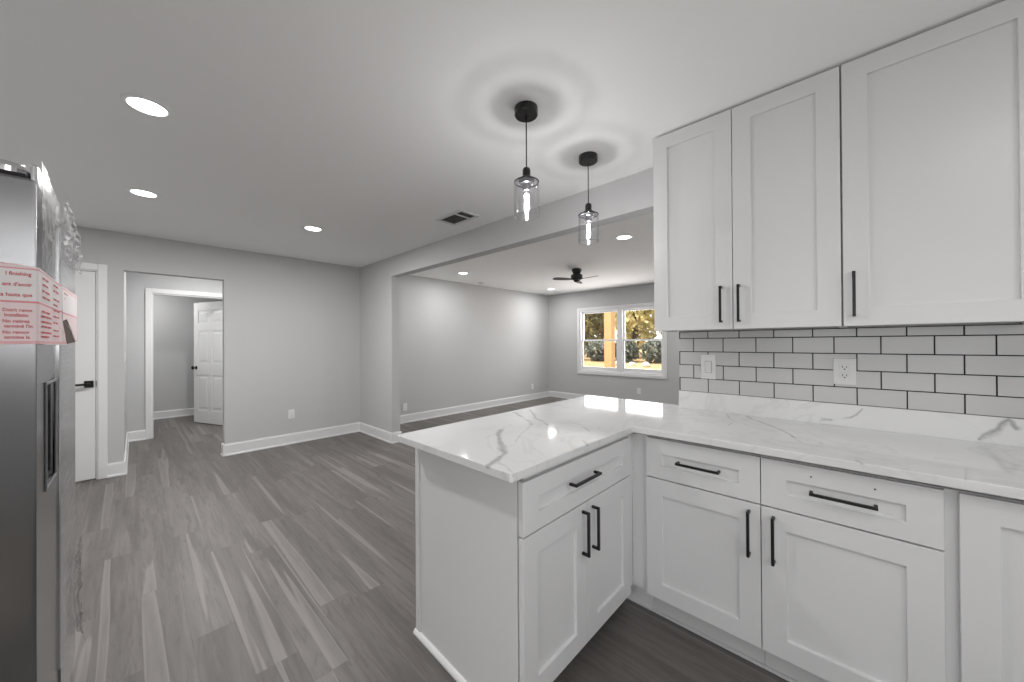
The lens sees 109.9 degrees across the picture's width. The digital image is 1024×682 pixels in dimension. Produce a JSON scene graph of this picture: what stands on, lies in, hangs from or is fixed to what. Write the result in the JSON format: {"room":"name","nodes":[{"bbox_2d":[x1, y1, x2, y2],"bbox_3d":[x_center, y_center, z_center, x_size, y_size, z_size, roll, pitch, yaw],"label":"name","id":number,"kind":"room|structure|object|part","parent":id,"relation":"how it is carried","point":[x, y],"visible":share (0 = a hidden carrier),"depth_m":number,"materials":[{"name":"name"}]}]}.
{"room":"kitchen","nodes":[
{"label":"kitchen","id":0,"kind":"room"},
{"bbox_2d":[124,272,126,454],"bbox_3d":[-4.635,0.134,4.227,1.635,2.438,0.115,-1,0,44],"label":"wall","id":1,"kind":"structure","parent":0,"point":[125,308],"depth_m":4.26,"materials":[{"name":"grey paint"}]},
{"bbox_2d":[124,458,126,474],"bbox_3d":[-3.942,1.279,3.664,0.130,0.135,0.022,-1,0,44],"label":"baseboard","id":2,"kind":"structure","parent":1,"relation":"attached to","point":[125,469],"depth_m":3.62,"materials":[{"name":"white paint"}]},
{"bbox_2d":[124,432,128,468],"bbox_3d":[-4.581,1.285,4.272,1.635,0.135,0.022,-1,0,44],"label":"baseboard","id":3,"kind":"structure","parent":1,"relation":"attached to","point":[127,441],"depth_m":4.14,"materials":[{"name":"white paint"}]},
{"bbox_2d":[126,272,221,431],"bbox_3d":[-4.764,0.139,5.360,0.115,2.438,2.600,-1,0,44],"label":"wall","id":4,"kind":"structure","parent":0,"point":[136,283],"depth_m":4.92,"materials":[{"name":"grey paint"}]},
{"bbox_2d":[128,430,145,441],"bbox_3d":[-5.111,1.291,4.885,0.022,0.135,0.179,-1,0,44],"label":"baseboard","id":5,"kind":"structure","parent":4,"relation":"attached to","point":[138,435],"depth_m":4.88,"materials":[{"name":"white paint"}]},
{"bbox_2d":[145,288,221,438],"bbox_3d":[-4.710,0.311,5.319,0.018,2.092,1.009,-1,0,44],"label":"trim","id":6,"kind":"structure","parent":4,"relation":"attached to","point":[148,291],"depth_m":4.98,"materials":[{"name":"white paint"}]},
{"bbox_2d":[191,301,222,424],"bbox_3d":[-4.916,0.355,5.872,0.860,1.988,0.171,0,0,21],"label":"door","id":7,"kind":"structure","parent":4,"relation":"in","point":[208,337],"depth_m":5.87,"materials":[{"name":"white paint"}]},
{"bbox_2d":[153,295,221,411],"bbox_3d":[-6.046,0.152,6.581,0.115,2.438,2.600,-1,0,44],"label":"wall","id":8,"kind":"structure","parent":0,"point":[173,316],"depth_m":6.46,"materials":[{"name":"grey paint"}]},
{"bbox_2d":[153,408,193,419],"bbox_3d":[-5.990,1.303,6.529,0.022,0.135,2.600,-1,0,44],"label":"baseboard","id":9,"kind":"structure","parent":8,"relation":"attached to","point":[188,411],"depth_m":6.44,"materials":[{"name":"white paint"}]},
{"bbox_2d":[70,225,548,463],"bbox_3d":[-1.925,0.124,5.806,0.115,2.438,8.290,-1,0,44],"label":"wall","id":10,"kind":"structure","parent":0,"point":[291,326],"depth_m":4.91,"materials":[{"name":"grey paint"}]},
{"bbox_2d":[75,270,96,481],"bbox_3d":[-4.301,0.331,3.215,0.093,2.006,0.762,-1,0,44],"label":"door","id":11,"kind":"structure","parent":10,"relation":"in","point":[85,281],"depth_m":3.45,"materials":[{"name":"white paint"}]},
{"bbox_3d":[-4.095,0.416,3.399,0.048,0.020,0.137,-1,0,44],"label":"lever","id":12,"kind":"part","parent":11,"relation":"part of","materials":[{"name":"black metal"}]},
{"bbox_3d":[-4.077,0.416,3.460,0.010,0.064,0.060,-1,0,44],"label":"lever handle","id":13,"kind":"part","parent":11,"relation":"part of","materials":[{"name":"black metal"}]},
{"bbox_2d":[75,262,107,479],"bbox_3d":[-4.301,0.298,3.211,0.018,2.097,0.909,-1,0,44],"label":"trim","id":14,"kind":"structure","parent":10,"relation":"attached to","point":[102,269],"depth_m":3.51,"materials":[{"name":"white paint"}]},
{"bbox_2d":[107,461,123,477],"bbox_3d":[-4.276,1.279,3.224,0.022,0.135,1.076,-1,0,44],"label":"baseboard","id":15,"kind":"structure","parent":10,"relation":"attached to","point":[115,469],"depth_m":3.57,"materials":[{"name":"white paint"}]},
{"bbox_2d":[220,443,224,456],"bbox_3d":[-3.407,1.278,4.226,0.130,0.135,0.022,-1,0,44],"label":"baseboard","id":16,"kind":"structure","parent":10,"relation":"attached to","point":[222,453],"depth_m":4.20,"materials":[{"name":"white paint"}]},
{"bbox_2d":[288,409,294,418],"bbox_3d":[-2.885,0.957,4.698,0.009,0.118,0.072,-1,0,44],"label":"power outlet","id":17,"kind":"object","parent":10,"relation":"attached to","point":[291,413],"visible":1,"depth_m":4.70,"materials":[{"name":"white plastic"}]},
{"bbox_2d":[224,422,359,455],"bbox_3d":[-2.805,1.276,4.770,0.022,0.135,1.596,-1,0,44],"label":"baseboard","id":18,"kind":"structure","parent":10,"relation":"attached to","point":[281,440],"depth_m":4.66,"materials":[{"name":"white paint"}]},
{"bbox_2d":[403,403,406,410],"bbox_3d":[-1.754,1.083,5.886,0.009,0.118,0.072,-1,0,44],"label":"power outlet","id":19,"kind":"object","parent":10,"relation":"attached to","point":[404,404],"visible":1,"depth_m":5.88,"materials":[{"name":"white plastic"}]},
{"bbox_2d":[400,391,548,423],"bbox_3d":[-0.633,1.273,7.052,0.022,0.135,4.475,-1,0,44],"label":"baseboard","id":20,"kind":"structure","parent":10,"relation":"attached to","point":[407,418],"depth_m":6.82,"materials":[{"name":"white paint"}]},
{"bbox_2d":[70,397,788,681],"bbox_3d":[-0.682,1.391,4.625,10.815,0.120,8.290,-1,0,44],"label":"floor","id":21,"kind":"structure","parent":0,"point":[296,562],"depth_m":2.02,"materials":[{"name":"grey wood"}]},
{"bbox_2d":[0,159,83,681],"bbox_3d":[-1.732,0.421,0.928,0.894,1.800,0.758,-1,0,44],"label":"refrigerator","id":22,"kind":"object","parent":21,"relation":"on","point":[38,299],"visible":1,"depth_m":0.88,"materials":[{"name":"grey metal"}]},
{"bbox_3d":[-1.228,-0.403,0.863,0.036,0.011,0.074,-1,0,44],"label":"hinge plate","id":23,"kind":"part","parent":22,"relation":"part of","materials":[{"name":"black"}]},
{"bbox_3d":[-1.323,0.430,0.968,0.350,1.654,0.091,-1,0,44],"label":"freezer door","id":24,"kind":"part","parent":22,"relation":"part of","materials":[{"name":"silver metal"}]},
{"bbox_2d":[42,310,50,337],"bbox_3d":[-1.234,-0.042,0.953,0.140,0.068,0.001,-1,0,44],"label":"print","id":25,"kind":"object","parent":22,"relation":"attached to","point":[46,314],"depth_m":0.96,"materials":[{"name":"red"}]},
{"bbox_2d":[43,278,49,300],"bbox_3d":[-1.231,-0.135,0.949,0.110,0.052,0.001,-1,0,44],"label":"print","id":26,"kind":"object","parent":22,"relation":"attached to","point":[46,281],"depth_m":0.96,"materials":[{"name":"red"}]},
{"bbox_2d":[54,285,58,312],"bbox_3d":[-1.353,-0.124,1.067,0.110,0.076,0.001,-1,0,44],"label":"print","id":27,"kind":"object","parent":22,"relation":"on","point":[56,287],"depth_m":1.08,"materials":[{"name":"red"}]},
{"bbox_3d":[-1.633,0.433,1.262,0.468,1.654,0.091,-1,0,44],"label":"fridge door","id":28,"kind":"part","parent":22,"relation":"part of","materials":[{"name":"silver metal"}]},
{"bbox_2d":[413,433,632,681],"bbox_3d":[0.092,0.876,1.678,0.704,0.876,0.862,-1,0,44],"label":"base cabinet","id":29,"kind":"object","parent":21,"relation":"on","point":[514,580],"visible":0.85,"depth_m":1.37,"materials":[{"name":"white paint"}]},
{"bbox_3d":[-0.214,1.305,1.397,0.016,0.019,0.641,0,0,-45],"label":"shoe moulding","id":30,"kind":"part","parent":29,"relation":"part of","materials":[{"name":"white paint"}]},
{"bbox_3d":[-0.203,0.877,1.406,0.013,0.875,0.636,0,0,-45],"label":"panel","id":31,"kind":"part","parent":29,"relation":"part of","materials":[{"name":"white paint"}]},
{"bbox_3d":[0.162,0.924,1.304,0.020,0.560,0.383,-1,0,44],"label":"door","id":32,"kind":"part","parent":29,"relation":"part of","materials":[{"name":"white paint"}]},
{"bbox_3d":[0.293,0.549,1.446,0.020,0.178,0.770,-1,0,44],"label":"drawer","id":33,"kind":"part","parent":29,"relation":"part of","materials":[{"name":"white paint"}]},
{"bbox_3d":[0.290,0.538,1.403,0.034,0.010,0.185,-1,0,44],"label":"handle","id":34,"kind":"part","parent":29,"relation":"part of","materials":[{"name":"black metal"}]},
{"bbox_3d":[0.289,0.752,1.399,0.034,0.172,0.010,-1,0,44],"label":"handle","id":35,"kind":"part","parent":29,"relation":"part of","materials":[{"name":"black metal"}]},
{"bbox_3d":[0.340,0.755,1.453,0.034,0.172,0.010,-1,0,44],"label":"handle","id":36,"kind":"part","parent":29,"relation":"part of","materials":[{"name":"black metal"}]},
{"bbox_3d":[0.429,0.923,1.584,0.020,0.560,0.384,-1,0,44],"label":"door","id":37,"kind":"part","parent":29,"relation":"part of","materials":[{"name":"white paint"}]},
{"bbox_2d":[398,390,1023,499],"bbox_3d":[1.035,0.363,1.197,2.757,0.134,1.576,-1,0,44],"label":"countertop","id":38,"kind":"structure","parent":29,"relation":"on","point":[975,453],"depth_m":1.48,"materials":[{"name":"stone"}]},
{"bbox_2d":[627,432,764,668],"bbox_3d":[0.943,0.872,1.807,0.604,0.876,0.632,-1,0,44],"label":"base cabinet","id":39,"kind":"object","parent":21,"relation":"on","point":[697,539],"visible":0.88,"depth_m":1.55,"materials":[{"name":"white paint"}]},
{"bbox_3d":[0.792,0.543,1.537,0.172,0.010,0.034,-1,0,44],"label":"handle","id":40,"kind":"part","parent":39,"relation":"part of","materials":[{"name":"black metal"}]},
{"bbox_3d":[0.808,0.545,1.560,0.452,0.181,0.020,-1,0,44],"label":"drawer","id":41,"kind":"part","parent":39,"relation":"part of","materials":[{"name":"white paint"}]},
{"bbox_3d":[0.810,0.919,1.558,0.452,0.556,0.020,-1,0,44],"label":"door","id":42,"kind":"part","parent":39,"relation":"part of","materials":[{"name":"white paint"}]},
{"bbox_3d":[0.927,0.755,1.409,0.010,0.176,0.034,-1,0,44],"label":"handle","id":43,"kind":"part","parent":39,"relation":"part of","materials":[{"name":"black metal"}]},
{"bbox_2d":[761,455,945,681],"bbox_3d":[1.329,0.868,1.439,0.460,0.876,0.632,-1,0,44],"label":"base cabinet","id":44,"kind":"object","parent":21,"relation":"on","point":[853,562],"visible":0.89,"depth_m":1.22,"materials":[{"name":"white paint"}]},
{"bbox_3d":[0.985,0.754,1.354,0.010,0.176,0.034,-1,0,44],"label":"handle","id":45,"kind":"part","parent":44,"relation":"part of","materials":[{"name":"black metal"}]},
{"bbox_3d":[1.123,0.542,1.222,0.172,0.010,0.034,-1,0,44],"label":"handle","id":46,"kind":"part","parent":44,"relation":"part of","materials":[{"name":"black metal"}]},
{"bbox_3d":[1.139,0.541,1.244,0.458,0.181,0.020,-1,0,44],"label":"drawer","id":47,"kind":"part","parent":44,"relation":"part of","materials":[{"name":"white paint"}]},
{"bbox_2d":[942,486,1023,681],"bbox_3d":[1.679,0.864,1.106,0.504,0.876,0.632,-1,0,44],"label":"base cabinet","id":48,"kind":"object","parent":21,"relation":"on","point":[984,533],"visible":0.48,"depth_m":1.03,"materials":[{"name":"white paint"}]},
{"bbox_2d":[0,0,1004,295],"bbox_3d":[0.664,-1.181,3.339,7.055,0.120,8.290,-1,0,44],"label":"ceiling","id":49,"kind":"structure","parent":0,"point":[368,124],"depth_m":1.69,"materials":[{"name":"white paint"}]},
{"bbox_2d":[126,188,160,197],"bbox_3d":[-2.744,-1.100,2.676,0.180,0.006,0.180,-1,0,44],"label":"recessed light","id":50,"kind":"object","parent":49,"relation":"in","point":[140,192],"visible":1,"depth_m":2.67,"materials":[{"name":"white plastic"}]},
{"bbox_2d":[130,190,156,196],"bbox_3d":[-2.744,-1.101,2.677,0.137,0.003,0.137,-1,0,44],"label":"diffuser","id":51,"kind":"object","parent":50,"relation":"attached to","point":[144,193],"depth_m":2.68,"materials":[{"name":"white plastic"}]},
{"bbox_2d":[120,93,173,118],"bbox_3d":[-1.728,-1.110,1.703,0.180,0.006,0.180,-1,0,44],"label":"recessed light","id":52,"kind":"object","parent":49,"relation":"in","point":[145,105],"visible":1,"depth_m":1.69,"materials":[{"name":"white plastic"}]},
{"bbox_2d":[126,97,167,115],"bbox_3d":[-1.728,-1.111,1.703,0.137,0.003,0.137,-1,0,44],"label":"diffuser","id":53,"kind":"object","parent":52,"relation":"attached to","point":[146,106],"depth_m":1.70,"materials":[{"name":"white plastic"}]},
{"bbox_2d":[303,226,322,231],"bbox_3d":[-1.952,-1.101,3.524,0.180,0.006,0.180,-1,0,44],"label":"recessed light","id":54,"kind":"object","parent":49,"relation":"in","point":[310,228],"visible":1,"depth_m":3.51,"materials":[{"name":"white plastic"}]},
{"bbox_2d":[305,227,320,230],"bbox_3d":[-1.952,-1.102,3.524,0.137,0.003,0.137,-1,0,44],"label":"diffuser","id":55,"kind":"object","parent":54,"relation":"attached to","point":[306,228],"depth_m":3.52,"materials":[{"name":"white plastic"}]},
{"bbox_2d":[436,209,479,225],"bbox_3d":[-0.491,-1.109,3.238,0.370,0.010,0.220,-1,0,44],"label":"ceiling vent","id":56,"kind":"object","parent":49,"relation":"in","point":[460,216],"visible":1,"depth_m":3.23,"materials":[{"name":"white metal"}]},
{"bbox_2d":[514,100,538,220],"bbox_3d":[0.070,-0.861,1.731,0.122,0.526,0.122,-1,0,44],"label":"pendant light","id":57,"kind":"object","parent":49,"relation":"hanging from","point":[526,111],"visible":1,"depth_m":1.71,"materials":[{"name":"black metal"}]},
{"bbox_2d":[518,167,534,191],"bbox_3d":[0.070,-0.779,1.731,0.080,0.113,0.080,-1,0,44],"label":"socket","id":58,"kind":"object","parent":57,"relation":"attached to","point":[526,181],"depth_m":1.71,"materials":[{"name":"black metal"}]},
{"bbox_3d":[0.071,-0.685,1.731,0.122,0.174,0.122,-1,0,44],"label":"lamp shade","id":59,"kind":"part","parent":57,"relation":"part of","materials":[{"name":"clear glass"}]},
{"bbox_3d":[0.069,-0.960,1.732,0.006,0.252,0.006,-1,0,44],"label":"cord","id":60,"kind":"part","parent":57,"relation":"part of","materials":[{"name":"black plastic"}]},
{"bbox_2d":[553,268,595,283],"bbox_3d":[1.062,-1.012,5.516,0.623,0.204,0.684,-1,0,44],"label":"ceiling fan","id":61,"kind":"object","parent":49,"relation":"attached to","point":[576,276],"visible":1,"depth_m":5.50,"materials":[{"name":"black paint"}]},
{"bbox_3d":[0.784,-0.952,5.510,0.325,0.025,0.101,0,0,-12],"label":"blade","id":62,"kind":"part","parent":61,"relation":"part of","materials":[{"name":"black paint"}]},
{"bbox_2d":[578,151,598,244],"bbox_3d":[0.464,-0.861,2.182,0.122,0.526,0.122,-1,0,44],"label":"pendant light","id":63,"kind":"object","parent":49,"relation":"hanging from","point":[589,158],"visible":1,"depth_m":2.17,"materials":[{"name":"black metal"}]},
{"bbox_2d":[582,203,594,222],"bbox_3d":[0.464,-0.780,2.181,0.080,0.113,0.080,-1,0,44],"label":"socket","id":64,"kind":"object","parent":63,"relation":"attached to","point":[588,214],"depth_m":2.17,"materials":[{"name":"black metal"}]},
{"bbox_3d":[0.465,-0.685,2.181,0.122,0.174,0.122,-1,0,44],"label":"lamp shade","id":65,"kind":"part","parent":63,"relation":"part of","materials":[{"name":"clear glass"}]},
{"bbox_3d":[0.463,-0.960,2.182,0.006,0.252,0.006,-1,0,44],"label":"cord","id":66,"kind":"part","parent":63,"relation":"part of","materials":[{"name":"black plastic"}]},
{"bbox_2d":[615,235,632,239],"bbox_3d":[1.208,-1.118,3.878,0.180,0.006,0.180,-1,0,44],"label":"recessed light","id":67,"kind":"object","parent":49,"relation":"in","point":[621,237],"visible":1,"depth_m":3.88,"materials":[{"name":"white plastic"}]},
{"bbox_2d":[618,236,629,238],"bbox_3d":[1.208,-1.119,3.878,0.137,0.003,0.137,-1,0,44],"label":"diffuser","id":68,"kind":"object","parent":67,"relation":"attached to","point":[619,237],"depth_m":3.88,"materials":[{"name":"white plastic"}]},
{"bbox_2d":[549,283,679,404],"bbox_3d":[2.630,0.103,7.113,4.680,2.438,0.115,-1,0,44],"label":"wall","id":69,"kind":"structure","parent":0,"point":[563,375],"depth_m":7.78,"materials":[{"name":"grey paint"}]},
{"bbox_2d":[549,391,586,398],"bbox_3d":[2.548,1.255,7.098,4.566,0.135,0.022,-1,0,44],"label":"baseboard","id":70,"kind":"structure","parent":69,"relation":"attached to","point":[551,393],"depth_m":8.36,"materials":[{"name":"white paint"}]},
{"bbox_2d":[577,302,666,378],"bbox_3d":[2.229,-0.007,7.469,1.980,1.465,0.122,-1,0,44],"label":"window","id":71,"kind":"structure","parent":69,"relation":"attached to","point":[621,325],"depth_m":7.42,"materials":[{"name":"white paint"}]},
{"bbox_3d":[1.920,-0.322,7.818,0.875,0.648,0.030,-1,0,44],"label":"sash","id":72,"kind":"part","parent":71,"relation":"part of","materials":[{"name":"white plastic"}]},
{"bbox_3d":[1.900,0.302,7.791,0.875,0.673,0.030,-1,0,44],"label":"sash","id":73,"kind":"part","parent":71,"relation":"part of","materials":[{"name":"white plastic"}]},
{"bbox_3d":[2.611,-0.329,7.160,0.815,0.648,0.030,-1,0,44],"label":"sash","id":74,"kind":"part","parent":71,"relation":"part of","materials":[{"name":"white plastic"}]},
{"bbox_3d":[2.591,0.296,7.133,0.815,0.673,0.030,-1,0,44],"label":"sash","id":75,"kind":"part","parent":71,"relation":"part of","materials":[{"name":"white plastic"}]},
{"bbox_2d":[360,167,1020,432],"bbox_3d":[0.277,0.099,3.002,6.940,2.438,0.135,-1,0,44],"label":"wall","id":76,"kind":"structure","parent":0,"point":[630,196],"depth_m":3.90,"materials":[{"name":"grey paint"}]},
{"bbox_2d":[359,422,401,443],"bbox_3d":[-1.867,1.272,5.058,0.983,0.135,0.159,-1,0,44],"label":"baseboard","id":77,"kind":"structure","parent":76,"relation":"attached to","point":[386,436],"depth_m":4.89,"materials":[{"name":"white paint"}]},
{"bbox_2d":[653,66,843,331],"bbox_3d":[1.158,-0.588,1.825,0.763,1.059,0.353,-1,0,44],"label":"upper cabinet","id":78,"kind":"object","parent":76,"relation":"attached to","point":[748,203],"visible":0.99,"depth_m":1.67,"materials":[{"name":"white paint"}]},
{"bbox_3d":[0.927,-0.587,1.863,0.376,1.059,0.020,-1,0,44],"label":"door","id":79,"kind":"part","parent":78,"relation":"part of","materials":[{"name":"white paint"}]},
{"bbox_3d":[1.013,-0.178,1.744,0.010,0.176,0.034,-1,0,44],"label":"handle","id":80,"kind":"part","parent":78,"relation":"part of","materials":[{"name":"black metal"}]},
{"bbox_3d":[1.068,-0.179,1.692,0.010,0.176,0.034,-1,0,44],"label":"handle","id":81,"kind":"part","parent":78,"relation":"part of","materials":[{"name":"black metal"}]},
{"bbox_3d":[1.204,-0.589,1.599,0.382,1.059,0.020,-1,0,44],"label":"door","id":82,"kind":"part","parent":78,"relation":"part of","materials":[{"name":"white paint"}]},
{"bbox_2d":[679,324,1023,418],"bbox_3d":[1.773,0.115,1.479,2.072,0.355,0.008,-1,0,44],"label":"tile backsplash","id":83,"kind":"structure","parent":76,"relation":"attached to","point":[962,369],"depth_m":1.60,"materials":[{"name":"white tile"}]},
{"bbox_2d":[701,355,715,378],"bbox_3d":[1.134,0.149,2.075,0.078,0.140,0.010,-1,0,44],"label":"light switch","id":84,"kind":"object","parent":83,"relation":"attached to","point":[708,362],"visible":1,"depth_m":2.07,"materials":[{"name":"white plastic"}]},
{"bbox_2d":[833,358,856,384],"bbox_3d":[1.553,0.142,1.677,0.080,0.122,0.009,-1,0,44],"label":"power outlet","id":85,"kind":"object","parent":83,"relation":"attached to","point":[844,369],"visible":1,"depth_m":1.67,"materials":[{"name":"white plastic"}]},
{"bbox_2d":[840,364,849,369],"bbox_3d":[1.551,0.123,1.675,0.034,0.028,0.002,-1,0,44],"label":"receptacle","id":86,"kind":"object","parent":85,"relation":"attached to","point":[842,366],"depth_m":1.67,"materials":[{"name":"white plastic"}]},
{"bbox_2d":[840,373,849,378],"bbox_3d":[1.551,0.162,1.675,0.034,0.028,0.002,-1,0,44],"label":"receptacle","id":87,"kind":"object","parent":85,"relation":"attached to","point":[842,375],"depth_m":1.67,"materials":[{"name":"white plastic"}]},
{"bbox_2d":[840,0,1023,327],"bbox_3d":[1.617,-0.593,1.388,0.502,1.059,0.353,-1,0,44],"label":"upper cabinet","id":88,"kind":"object","parent":76,"relation":"attached to","point":[932,121],"visible":1,"depth_m":1.29,"materials":[{"name":"white paint"}]},
{"bbox_3d":[1.353,-0.187,1.421,0.010,0.178,0.034,-1,0,44],"label":"handle","id":89,"kind":"part","parent":88,"relation":"part of","materials":[{"name":"black metal"}]},
{"label":"outside","id":90,"kind":"structure","parent":0,"visible":0},
{"bbox_2d":[584,341,660,369],"bbox_3d":[20.026,0.859,50.041,120.000,1.720,84.490,-1,0,44],"label":"ground","id":91,"kind":"structure","parent":90,"point":[587,361],"depth_m":18.06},
{"bbox_2d":[584,313,603,356],"bbox_3d":[4.970,-1.527,23.272,2.823,5.249,2.761,-1,0,44],"label":"tree","id":92,"kind":"object","parent":91,"relation":"on","point":[590,324],"visible":0.3,"depth_m":22.54,"materials":[{"name":"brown plant"}]},
{"bbox_2d":[585,341,603,360],"bbox_3d":[4.863,0.547,20.211,1.555,1.320,1.488,-1,0,44],"label":"shrub","id":93,"kind":"object","parent":91,"relation":"on","point":[597,347],"visible":0.73,"depth_m":19.93,"materials":[{"name":"green plant"}]},
{"bbox_2d":[615,341,639,361],"bbox_3d":[5.972,0.534,19.036,1.521,1.386,1.532,-1,0,44],"label":"shrub","id":94,"kind":"object","parent":91,"relation":"on","point":[631,348],"visible":0.58,"depth_m":18.64,"materials":[{"name":"green plant"}]},
{"bbox_2d":[615,310,653,341],"bbox_3d":[8.392,-2.036,24.745,2.886,6.056,2.933,-1,0,44],"label":"tree","id":95,"kind":"object","parent":91,"relation":"on","point":[646,310],"visible":0.02,"depth_m":24.37,"materials":[{"name":"brown plant"}]},
{"bbox_2d":[615,309,656,357],"bbox_3d":[7.333,-1.478,21.308,2.842,5.093,2.790,-1,0,44],"label":"tree","id":96,"kind":"object","parent":91,"relation":"on","point":[633,320],"visible":0.34,"depth_m":20.80,"materials":[{"name":"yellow plant"}]},
{"bbox_2d":[641,362,649,366],"bbox_3d":[6.140,1.095,16.507,0.398,0.272,0.380,-1,0,44],"label":"rock","id":97,"kind":"object","parent":91,"relation":"on","point":[644,364],"visible":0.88,"depth_m":16.36,"materials":[{"name":"white stone"}]},
{"bbox_2d":[640,338,660,362],"bbox_3d":[7.198,0.529,18.000,1.464,1.340,1.514,0,0,-25],"label":"shrub","id":98,"kind":"object","parent":91,"relation":"on","point":[652,349],"visible":0.69,"depth_m":17.77,"materials":[{"name":"green plant"}]},
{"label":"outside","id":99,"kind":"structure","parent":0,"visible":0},
{"bbox_3d":[1.612,1.557,9.292,7.500,0.160,1.635,-1,0,44],"label":"ground porch","id":100,"kind":"structure","parent":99,"visible":0},
{"bbox_2d":[604,312,614,367],"bbox_3d":[2.450,0.026,9.014,0.240,2.890,0.240,-1,0,44],"label":"porch post","id":101,"kind":"object","parent":100,"relation":"on","point":[609,317],"visible":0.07,"depth_m":8.94,"materials":[{"name":"brown wood"}]}
]}

